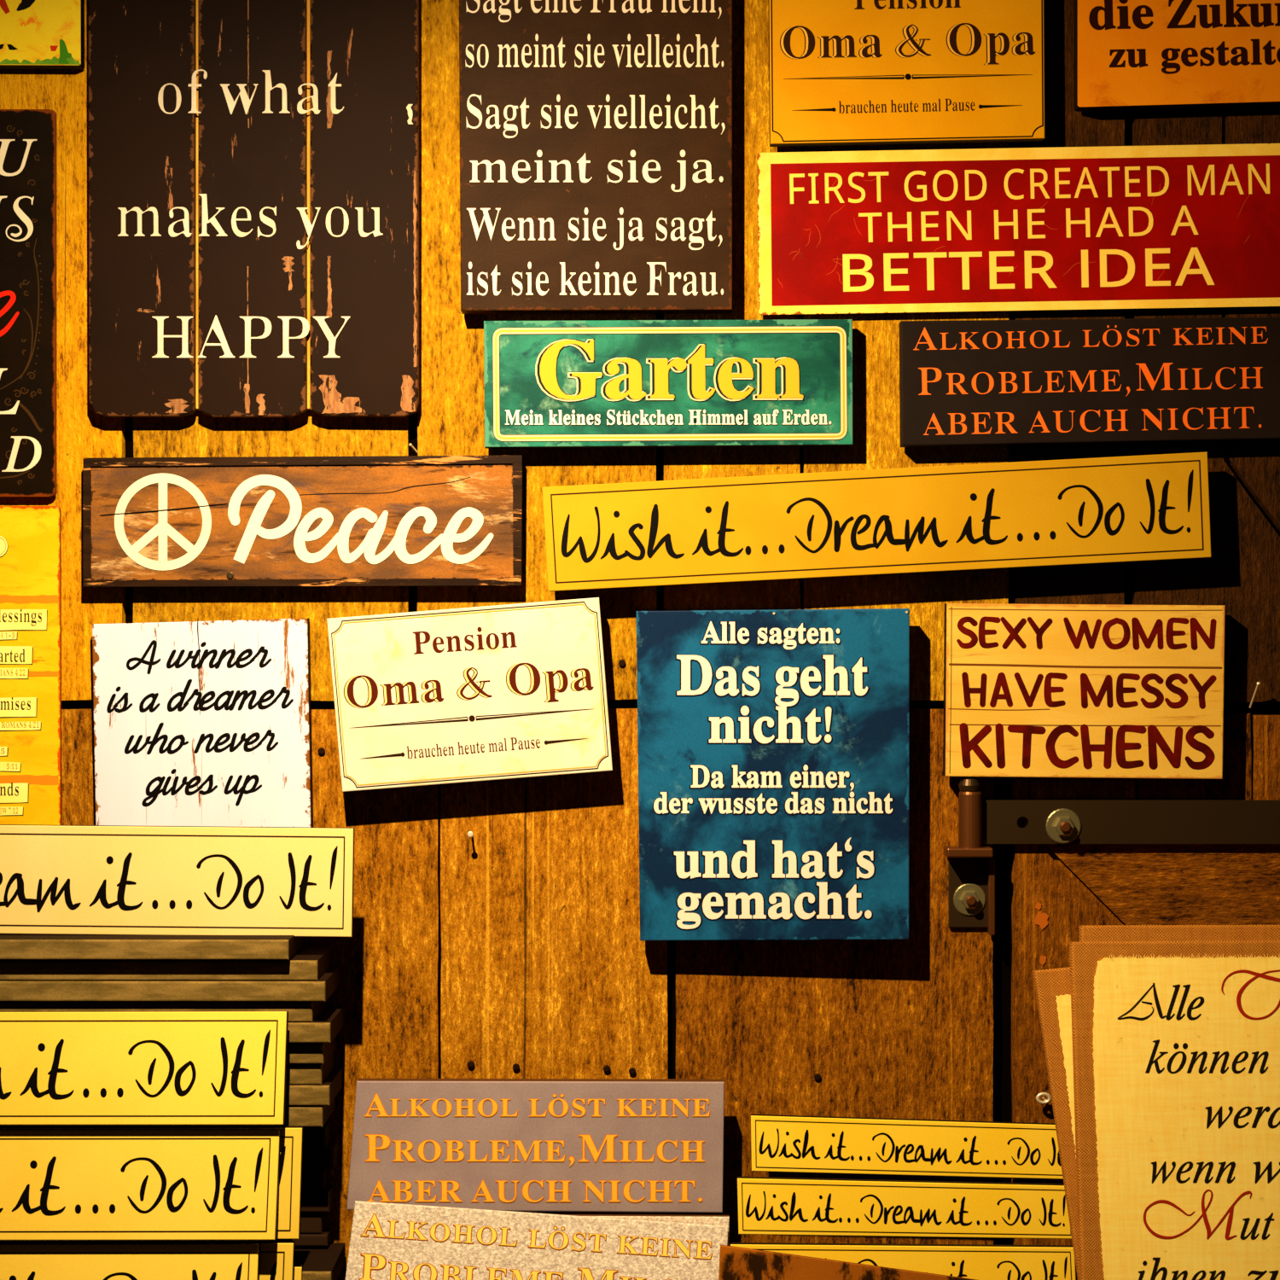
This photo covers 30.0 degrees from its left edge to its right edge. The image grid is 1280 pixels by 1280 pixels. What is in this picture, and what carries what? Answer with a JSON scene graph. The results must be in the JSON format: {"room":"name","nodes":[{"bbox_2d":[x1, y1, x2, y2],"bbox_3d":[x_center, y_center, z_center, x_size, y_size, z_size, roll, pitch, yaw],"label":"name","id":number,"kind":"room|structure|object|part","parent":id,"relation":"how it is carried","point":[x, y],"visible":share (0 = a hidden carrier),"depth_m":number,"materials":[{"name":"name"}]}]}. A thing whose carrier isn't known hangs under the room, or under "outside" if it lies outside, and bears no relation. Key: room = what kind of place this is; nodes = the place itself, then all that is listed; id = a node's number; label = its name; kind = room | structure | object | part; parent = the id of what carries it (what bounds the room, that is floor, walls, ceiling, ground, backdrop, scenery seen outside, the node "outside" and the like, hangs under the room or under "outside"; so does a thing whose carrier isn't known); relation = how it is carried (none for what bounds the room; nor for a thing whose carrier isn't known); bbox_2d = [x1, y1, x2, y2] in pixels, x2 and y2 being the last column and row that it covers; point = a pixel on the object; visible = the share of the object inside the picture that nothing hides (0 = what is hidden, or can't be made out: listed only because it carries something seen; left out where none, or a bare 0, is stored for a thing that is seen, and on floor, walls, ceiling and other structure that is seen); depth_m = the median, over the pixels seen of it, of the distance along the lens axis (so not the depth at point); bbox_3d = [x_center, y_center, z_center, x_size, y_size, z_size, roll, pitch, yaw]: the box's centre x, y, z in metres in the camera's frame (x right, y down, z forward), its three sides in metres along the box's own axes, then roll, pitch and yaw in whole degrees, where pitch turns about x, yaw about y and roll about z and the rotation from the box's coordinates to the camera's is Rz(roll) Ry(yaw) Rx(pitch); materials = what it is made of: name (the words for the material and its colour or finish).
{"room":"gift shop","nodes":[
{"label":"gift shop","id":0,"kind":"room"},
{"bbox_2d":[293,1242,345,1279],"bbox_3d":[-0.732,0.714,2.724,0.777,0.023,0.128,0,0,0],"label":"flat board","id":1,"kind":"object","parent":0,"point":[318,1262],"visible":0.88,"depth_m":2.72,"materials":[{"name":"black wood"}]},
{"bbox_2d":[0,1227,331,1245],"bbox_3d":[-0.761,0.692,2.772,0.801,0.014,0.033,0,0,0],"label":"flat board","id":2,"kind":"object","parent":1,"relation":"on","point":[324,1238],"visible":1,"depth_m":2.75,"materials":[{"name":"brown wood"}]},
{"bbox_2d":[300,1211,325,1233],"bbox_3d":[-0.764,0.673,2.772,0.794,0.024,0.032,0,0,0],"label":"flat board","id":3,"kind":"object","parent":2,"relation":"on","point":[311,1222],"visible":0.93,"depth_m":2.76,"materials":[{"name":"brown wood"}]},
{"bbox_2d":[300,1184,333,1211],"bbox_3d":[-0.758,0.647,2.769,0.801,0.024,0.038,0,0,0],"label":"flat board","id":4,"kind":"object","parent":3,"relation":"on","point":[311,1201],"visible":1,"depth_m":2.75,"materials":[{"name":"brown wood"}]},
{"bbox_3d":[-0.762,0.623,2.770,0.795,0.024,0.036,0,0,0],"label":"flat board","id":5,"kind":"object","parent":4,"relation":"on","visible":0},
{"bbox_3d":[-0.756,0.597,2.768,0.805,0.024,0.040,0,0,0],"label":"flat board","id":6,"kind":"object","parent":5,"relation":"on","visible":0},
{"bbox_3d":[-0.759,0.572,2.767,0.795,0.024,0.043,0,0,0],"label":"flat board","id":7,"kind":"object","parent":6,"relation":"on","visible":0},
{"bbox_2d":[0,1097,335,1126],"bbox_3d":[-0.742,0.534,2.733,0.773,0.024,0.110,0,0,0],"label":"flat board","id":8,"kind":"object","parent":7,"relation":"on","point":[295,1115],"visible":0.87,"depth_m":2.68,"materials":[{"name":"black wood"}]},
{"bbox_2d":[285,1067,342,1105],"bbox_3d":[-0.738,0.510,2.732,0.780,0.023,0.112,0,0,0],"label":"flat board","id":9,"kind":"object","parent":8,"relation":"on","point":[324,1094],"visible":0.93,"depth_m":2.68,"materials":[{"name":"black wood"}]},
{"bbox_2d":[285,1049,334,1084],"bbox_3d":[-0.743,0.487,2.733,0.772,0.023,0.110,0,0,0],"label":"flat board","id":10,"kind":"object","parent":9,"relation":"on","point":[296,1073],"visible":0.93,"depth_m":2.68,"materials":[{"name":"black wood"}]},
{"bbox_2d":[286,1035,336,1064],"bbox_3d":[-0.740,0.463,2.730,0.772,0.023,0.116,0,0,0],"label":"flat board","id":11,"kind":"object","parent":10,"relation":"on","point":[298,1053],"visible":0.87,"depth_m":2.67,"materials":[{"name":"black wood"}]},
{"bbox_2d":[287,1005,344,1042],"bbox_3d":[-0.733,0.438,2.724,0.776,0.023,0.127,0,0,0],"label":"flat board","id":12,"kind":"object","parent":11,"relation":"on","point":[330,1021],"visible":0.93,"depth_m":2.66,"materials":[{"name":"black wood"}]},
{"bbox_2d":[0,1000,326,1022],"bbox_3d":[-0.744,0.415,2.725,0.757,0.023,0.125,0,0,0],"label":"flat board","id":13,"kind":"object","parent":12,"relation":"on","point":[298,1011],"visible":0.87,"depth_m":2.66,"materials":[{"name":"black"}]},
{"bbox_2d":[0,965,340,1001],"bbox_3d":[-0.734,0.391,2.721,0.769,0.023,0.133,0,0,0],"label":"flat board","id":14,"kind":"object","parent":13,"relation":"on","point":[321,990],"visible":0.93,"depth_m":2.65,"materials":[{"name":"black wood"}]},
{"bbox_2d":[0,945,331,980],"bbox_3d":[-0.740,0.368,2.724,0.762,0.023,0.129,0,0,0],"label":"flat board","id":15,"kind":"object","parent":14,"relation":"on","point":[311,962],"visible":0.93,"depth_m":2.66,"materials":[{"name":"black wood"}]},
{"bbox_2d":[0,933,306,960],"bbox_3d":[-0.752,0.343,2.716,0.725,0.023,0.144,0,0,0],"label":"flat board","id":16,"kind":"object","parent":15,"relation":"on","point":[13,946],"visible":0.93,"depth_m":2.64,"materials":[{"name":"black wood"}]},
{"bbox_2d":[0,824,354,936],"bbox_3d":[-0.709,0.270,2.694,0.773,0.129,0.013,0,0,0],"label":"sign","id":17,"kind":"object","parent":16,"relation":"on","point":[55,879],"visible":1,"depth_m":2.69,"materials":[{"name":"yellow"}]},
{"bbox_2d":[293,1264,302,1279],"bbox_3d":[-0.765,0.757,2.657,0.780,0.122,0.011,0,0,0],"label":"sign","id":18,"kind":"object","parent":1,"relation":"attached to","point":[298,1269],"visible":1,"depth_m":2.65,"materials":[{"name":"yellow wood"}]},
{"bbox_2d":[0,1240,295,1279],"bbox_3d":[-0.769,0.728,2.639,0.775,0.125,0.011,0,0,0],"label":"sign","id":19,"kind":"object","parent":18,"relation":"on","point":[276,1258],"visible":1,"depth_m":2.63,"materials":[{"name":"yellow wood"}]},
{"bbox_2d":[0,1243,260,1279],"bbox_3d":[-0.796,0.723,2.618,0.756,0.120,0.028,0,0,0],"label":"sign","id":20,"kind":"object","parent":19,"relation":"on","point":[18,1261],"visible":1,"depth_m":2.62,"materials":[{"name":"yellow wood"}]},
{"bbox_2d":[0,1128,280,1239],"bbox_3d":[-0.774,0.598,2.622,0.757,0.119,0.028,0,0,0],"label":"sign","id":21,"kind":"object","parent":20,"relation":"on","point":[67,1184],"visible":1,"depth_m":2.62,"materials":[{"name":"yellow wood"}]},
{"bbox_2d":[0,1011,288,1124],"bbox_3d":[-0.768,0.471,2.629,0.758,0.123,0.031,0,0,0],"label":"sign","id":22,"kind":"object","parent":21,"relation":"on","point":[186,1067],"visible":1,"depth_m":2.62,"materials":[{"name":"yellow wood"}]},
{"bbox_2d":[0,1126,302,1239],"bbox_3d":[-0.761,0.601,2.641,0.776,0.124,0.011,0,0,0],"label":"sign","id":23,"kind":"object","parent":19,"relation":"on","point":[291,1149],"visible":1,"depth_m":2.64,"materials":[{"name":"yellow wood"}]},
{"bbox_2d":[345,1200,728,1279],"bbox_3d":[-0.118,0.713,2.685,0.435,0.159,0.042,0,0,1],"label":"sign","id":24,"kind":"object","parent":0,"point":[388,1241],"visible":1,"depth_m":2.69,"materials":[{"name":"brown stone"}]},
{"bbox_2d":[718,1245,977,1279],"bbox_3d":[0.248,0.741,2.662,0.330,0.134,0.004,0,0,0],"label":"sign","id":25,"kind":"object","parent":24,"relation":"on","point":[736,1263],"visible":1,"depth_m":2.66,"materials":[{"name":"brown wood"}]},
{"bbox_2d":[0,0,1279,1279],"bbox_3d":[0.000,0.070,2.820,2.140,2.000,0.039,0,0,0],"label":"wall","id":26,"kind":"structure","parent":0,"point":[515,940],"depth_m":2.80,"materials":[{"name":"brown wood"}]},
{"bbox_2d":[0,109,56,496],"bbox_3d":[-0.883,-0.393,2.793,0.403,0.452,0.015,0,0,0],"label":"sign","id":27,"kind":"object","parent":26,"relation":"attached to","point":[27,136],"visible":1,"depth_m":2.79,"materials":[{"name":"brown wood"}]},
{"bbox_2d":[0,506,61,825],"bbox_3d":[-0.875,0.051,2.792,0.399,0.415,0.015,0,0,0],"label":"sign","id":28,"kind":"object","parent":26,"relation":"attached to","point":[31,536],"visible":0.99,"depth_m":2.79,"materials":[{"name":"yellow wood"}]},
{"bbox_2d":[0,0,84,69],"bbox_3d":[-0.815,-0.764,2.786,0.331,0.194,0.029,0,0,0],"label":"painted sign","id":29,"kind":"object","parent":26,"relation":"attached to","point":[35,34],"visible":1,"depth_m":2.77,"materials":[{"name":"yellow"}]},
{"bbox_2d":[92,618,313,827],"bbox_3d":[-0.509,0.106,2.787,0.255,0.263,0.026,0,0,0],"label":"sign","id":30,"kind":"object","parent":26,"relation":"attached to","point":[197,723],"visible":1,"depth_m":2.77,"materials":[{"name":"white paint"}]},
{"bbox_2d":[88,0,418,418],"bbox_3d":[-0.449,-0.531,2.786,0.383,0.543,0.028,0,0,0],"label":"sign","id":31,"kind":"object","parent":26,"relation":"attached to","point":[253,165],"visible":1,"depth_m":2.77,"materials":[{"name":"brown wood"}]},
{"bbox_2d":[82,455,523,587],"bbox_3d":[-0.392,-0.138,2.788,0.509,0.153,0.025,0,0,0],"label":"peace sign","id":32,"kind":"object","parent":26,"relation":"attached to","point":[377,520],"visible":1,"depth_m":2.78,"materials":[{"name":"brown wood"}]},
{"bbox_2d":[318,747,325,754],"bbox_3d":[-0.373,0.130,2.800,0.008,0.008,0.007,0,0,0],"label":"nail","id":33,"kind":"object","parent":26,"relation":"attached to","point":[321,751],"visible":1,"depth_m":2.80,"materials":[{"name":"brown metal"}]},
{"bbox_2d":[408,443,418,453],"bbox_3d":[-0.265,-0.224,2.796,0.003,0.011,0.017,0,0,27],"label":"nail","id":34,"kind":"object","parent":26,"relation":"attached to","point":[410,445],"visible":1,"depth_m":2.79,"materials":[{"name":"silver metal"}]},
{"bbox_2d":[326,597,612,791],"bbox_3d":[-0.196,0.063,2.778,0.330,0.224,0.044,0,0,0],"label":"sign","id":35,"kind":"object","parent":26,"relation":"attached to","point":[508,691],"visible":1,"depth_m":2.76,"materials":[{"name":"beige metal"}]},
{"bbox_2d":[467,831,473,837],"bbox_3d":[-0.197,0.226,2.789,0.007,0.007,0.030,0,0,0],"label":"nail","id":36,"kind":"object","parent":26,"relation":"attached to","point":[470,834],"visible":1,"depth_m":2.77,"materials":[{"name":"silver metal"}]},
{"bbox_2d":[467,1060,474,1068],"bbox_3d":[-0.198,0.497,2.800,0.008,0.008,0.007,0,0,0],"label":"nail","id":37,"kind":"object","parent":26,"relation":"attached to","point":[470,1064],"visible":1,"depth_m":2.80,"materials":[{"name":"brown metal"}]},
{"bbox_2d":[512,1063,519,1070],"bbox_3d":[-0.145,0.500,2.800,0.008,0.008,0.007,0,0,0],"label":"nail","id":38,"kind":"object","parent":26,"relation":"attached to","point":[515,1067],"visible":1,"depth_m":2.80,"materials":[{"name":"brown metal"}]},
{"bbox_2d":[459,0,732,314],"bbox_3d":[-0.052,-0.590,2.781,0.317,0.418,0.039,0,0,0],"label":"sign","id":39,"kind":"object","parent":26,"relation":"attached to","point":[596,136],"visible":1,"depth_m":2.76,"materials":[{"name":"brown wood"}]},
{"bbox_2d":[603,1064,610,1071],"bbox_3d":[-0.039,0.502,2.800,0.008,0.008,0.007,0,0,0],"label":"nail","id":40,"kind":"object","parent":26,"relation":"attached to","point":[606,1068],"visible":1,"depth_m":2.80,"materials":[{"name":"brown metal"}]},
{"bbox_2d":[618,659,625,666],"bbox_3d":[-0.021,0.027,2.800,0.008,0.008,0.007,0,0,0],"label":"nail","id":41,"kind":"object","parent":26,"relation":"attached to","point":[621,662],"visible":1,"depth_m":2.80,"materials":[{"name":"brown metal"}]},
{"bbox_2d":[628,1067,635,1074],"bbox_3d":[-0.009,0.505,2.800,0.008,0.008,0.007,0,0,0],"label":"nail","id":42,"kind":"object","parent":26,"relation":"attached to","point":[631,1071],"visible":1,"depth_m":2.80,"materials":[{"name":"brown metal"}]},
{"bbox_2d":[483,319,852,448],"bbox_3d":[0.033,-0.297,2.782,0.427,0.148,0.035,0,0,0],"label":"sign","id":43,"kind":"object","parent":26,"relation":"attached to","point":[608,383],"visible":1,"depth_m":2.77,"materials":[{"name":"green metal"}]},
{"bbox_2d":[636,608,909,940],"bbox_3d":[0.153,0.156,2.776,0.316,0.384,0.048,0,0,0],"label":"sign","id":44,"kind":"object","parent":26,"relation":"attached to","point":[773,746],"visible":1,"depth_m":2.76,"materials":[{"name":"blue metal"}]},
{"bbox_2d":[814,1073,820,1081],"bbox_3d":[0.208,0.512,2.800,0.008,0.008,0.007,0,0,0],"label":"nail","id":45,"kind":"object","parent":26,"relation":"attached to","point":[817,1077],"visible":1,"depth_m":2.80,"materials":[{"name":"brown metal"}]},
{"bbox_2d":[541,452,1210,591],"bbox_3d":[0.273,-0.137,2.777,0.772,0.161,0.046,0,0,0],"label":"sign","id":46,"kind":"object","parent":26,"relation":"attached to","point":[1145,507],"visible":1,"depth_m":2.75,"materials":[{"name":"yellow"}]},
{"bbox_2d":[768,0,1044,146],"bbox_3d":[0.308,-0.689,2.780,0.319,0.231,0.039,0,0,0],"label":"sign","id":47,"kind":"object","parent":26,"relation":"attached to","point":[841,72],"visible":1,"depth_m":2.76,"materials":[{"name":"orange"}]},
{"bbox_2d":[943,845,994,935],"bbox_3d":[0.384,0.292,2.780,0.058,0.103,0.040,0,0,0],"label":"bracket","id":48,"kind":"object","parent":26,"relation":"attached to","point":[971,871],"visible":1,"depth_m":2.79,"materials":[{"name":"brown metal"}]},
{"bbox_3d":[0.387,0.296,2.797,0.051,0.081,0.006,0,0,0],"label":"plate","id":49,"kind":"part","parent":48,"relation":"part of","materials":[{"name":"brown metal"}]},
{"bbox_2d":[953,883,985,915],"bbox_3d":[0.385,0.303,2.793,0.038,0.038,0.003,0,0,0],"label":"washer","id":50,"kind":"object","parent":48,"relation":"in","point":[968,898],"depth_m":2.79,"materials":[{"name":"silver metal"}]},
{"bbox_2d":[756,143,1279,314],"bbox_3d":[0.521,-0.480,2.792,0.768,0.203,0.016,0,0,0],"label":"sign","id":51,"kind":"object","parent":26,"relation":"attached to","point":[1160,226],"visible":1,"depth_m":2.79,"materials":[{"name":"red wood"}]},
{"bbox_2d":[942,603,1225,779],"bbox_3d":[0.515,0.059,2.782,0.324,0.203,0.036,0,0,0],"label":"kitchen sign","id":52,"kind":"object","parent":26,"relation":"attached to","point":[1031,690],"visible":1,"depth_m":2.77,"materials":[{"name":"beige"}]},
{"bbox_2d":[899,317,1279,447],"bbox_3d":[0.591,-0.300,2.784,0.577,0.151,0.033,0,0,0],"label":"sign","id":53,"kind":"object","parent":26,"relation":"attached to","point":[1044,381],"visible":1,"depth_m":2.77,"materials":[{"name":"black metal"}]},
{"bbox_2d":[958,712,1279,1279],"bbox_3d":[0.660,0.548,2.790,0.580,0.925,0.054,0,0,0],"label":"door","id":54,"kind":"structure","parent":26,"relation":"in","point":[1056,889],"depth_m":2.79,"materials":[{"name":"brown wood"}]},
{"bbox_2d":[1035,1092,1051,1104],"bbox_3d":[0.469,0.533,2.785,0.018,0.014,0.017,0,0,0],"label":"hook","id":55,"kind":"object","parent":54,"relation":"attached to","point":[1044,1102],"visible":1,"depth_m":2.78,"materials":[{"name":"silver metal"}]},
{"bbox_2d":[1045,808,1081,843],"bbox_3d":[0.493,0.216,2.780,0.041,0.041,0.003,0,0,0],"label":"washer","id":56,"kind":"object","parent":54,"relation":"in","point":[1062,825],"depth_m":2.78,"materials":[{"name":"silver metal"}]},
{"bbox_3d":[0.627,0.203,2.776,0.514,0.088,0.027,0,0,0],"label":"strap hinge","id":57,"kind":"part","parent":54,"relation":"part of","materials":[{"name":"black metal"}]},
{"bbox_3d":[0.696,0.273,2.795,0.509,0.139,0.006,0,0,0],"label":"rail","id":58,"kind":"part","parent":54,"relation":"part of","materials":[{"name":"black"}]},
{"bbox_2d":[1074,0,1279,111],"bbox_3d":[0.723,-0.711,2.782,0.433,0.189,0.037,0,0,0],"label":"sign","id":59,"kind":"object","parent":26,"relation":"attached to","point":[1130,55],"visible":1,"depth_m":2.76,"materials":[{"name":"orange metal"}]},
{"bbox_2d":[1249,681,1260,708],"bbox_3d":[0.717,0.064,2.789,0.004,0.031,0.029,0,0,-7],"label":"nail","id":60,"kind":"object","parent":26,"relation":"attached to","point":[1258,683],"visible":1,"depth_m":2.79,"materials":[{"name":"silver metal"}]},
{"bbox_2d":[561,1214,729,1245],"bbox_3d":[-0.111,0.722,2.709,0.425,0.140,0.028,0,0,0],"label":"sign","id":61,"kind":"object","parent":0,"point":[703,1219],"visible":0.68,"depth_m":2.71,"materials":[{"name":"brown"}]},
{"bbox_2d":[346,1078,724,1212],"bbox_3d":[-0.120,0.583,2.753,0.434,0.152,0.019,0,0,0],"label":"sign","id":62,"kind":"object","parent":61,"relation":"on","point":[656,1145],"visible":0.99,"depth_m":2.75,"materials":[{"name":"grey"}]},
{"bbox_2d":[730,1242,1076,1279],"bbox_3d":[0.297,0.713,2.695,0.390,0.065,0.011,0,0,0],"label":"sign","id":63,"kind":"object","parent":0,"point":[973,1261],"visible":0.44,"depth_m":2.69,"materials":[{"name":"yellow wood"}]},
{"bbox_2d":[737,1176,1071,1239],"bbox_3d":[0.303,0.646,2.720,0.384,0.069,0.011,0,0,0],"label":"sign","id":64,"kind":"object","parent":63,"relation":"on","point":[765,1206],"visible":0.98,"depth_m":2.71,"materials":[{"name":"yellow"}]},
{"bbox_2d":[750,1114,1063,1179],"bbox_3d":[0.318,0.582,2.745,0.381,0.073,0.011,0,0,0],"label":"sign","id":65,"kind":"object","parent":64,"relation":"on","point":[793,1143],"visible":0.92,"depth_m":2.74,"materials":[{"name":"yellow wood"}]},
{"bbox_3d":[0.000,1.525,1.530,4.400,0.050,2.660,0,0,0],"label":"floor","id":66,"kind":"structure","parent":0,"visible":0},
{"bbox_2d":[1032,925,1279,1279],"bbox_3d":[0.661,0.572,2.661,0.437,0.499,0.124,0,0,0],"label":"print","id":67,"kind":"object","parent":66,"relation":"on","point":[1176,1044],"depth_m":2.64,"materials":[{"name":"beige paper"}]},
{"bbox_3d":[0.607,0.581,2.660,0.327,0.470,0.079,0,0,0],"label":"burlap print","id":68,"kind":"part","parent":67,"relation":"part of"},
{"bbox_3d":[0.603,0.582,2.651,0.276,0.410,0.058,0,0,0],"label":"linen panel","id":69,"kind":"part","parent":67,"relation":"part of","materials":[{"name":"beige fabric"}]},
{"bbox_3d":[0.686,0.572,2.681,0.388,0.499,0.085,0,0,0],"label":"burlap print","id":70,"kind":"part","parent":67,"relation":"part of"}
]}

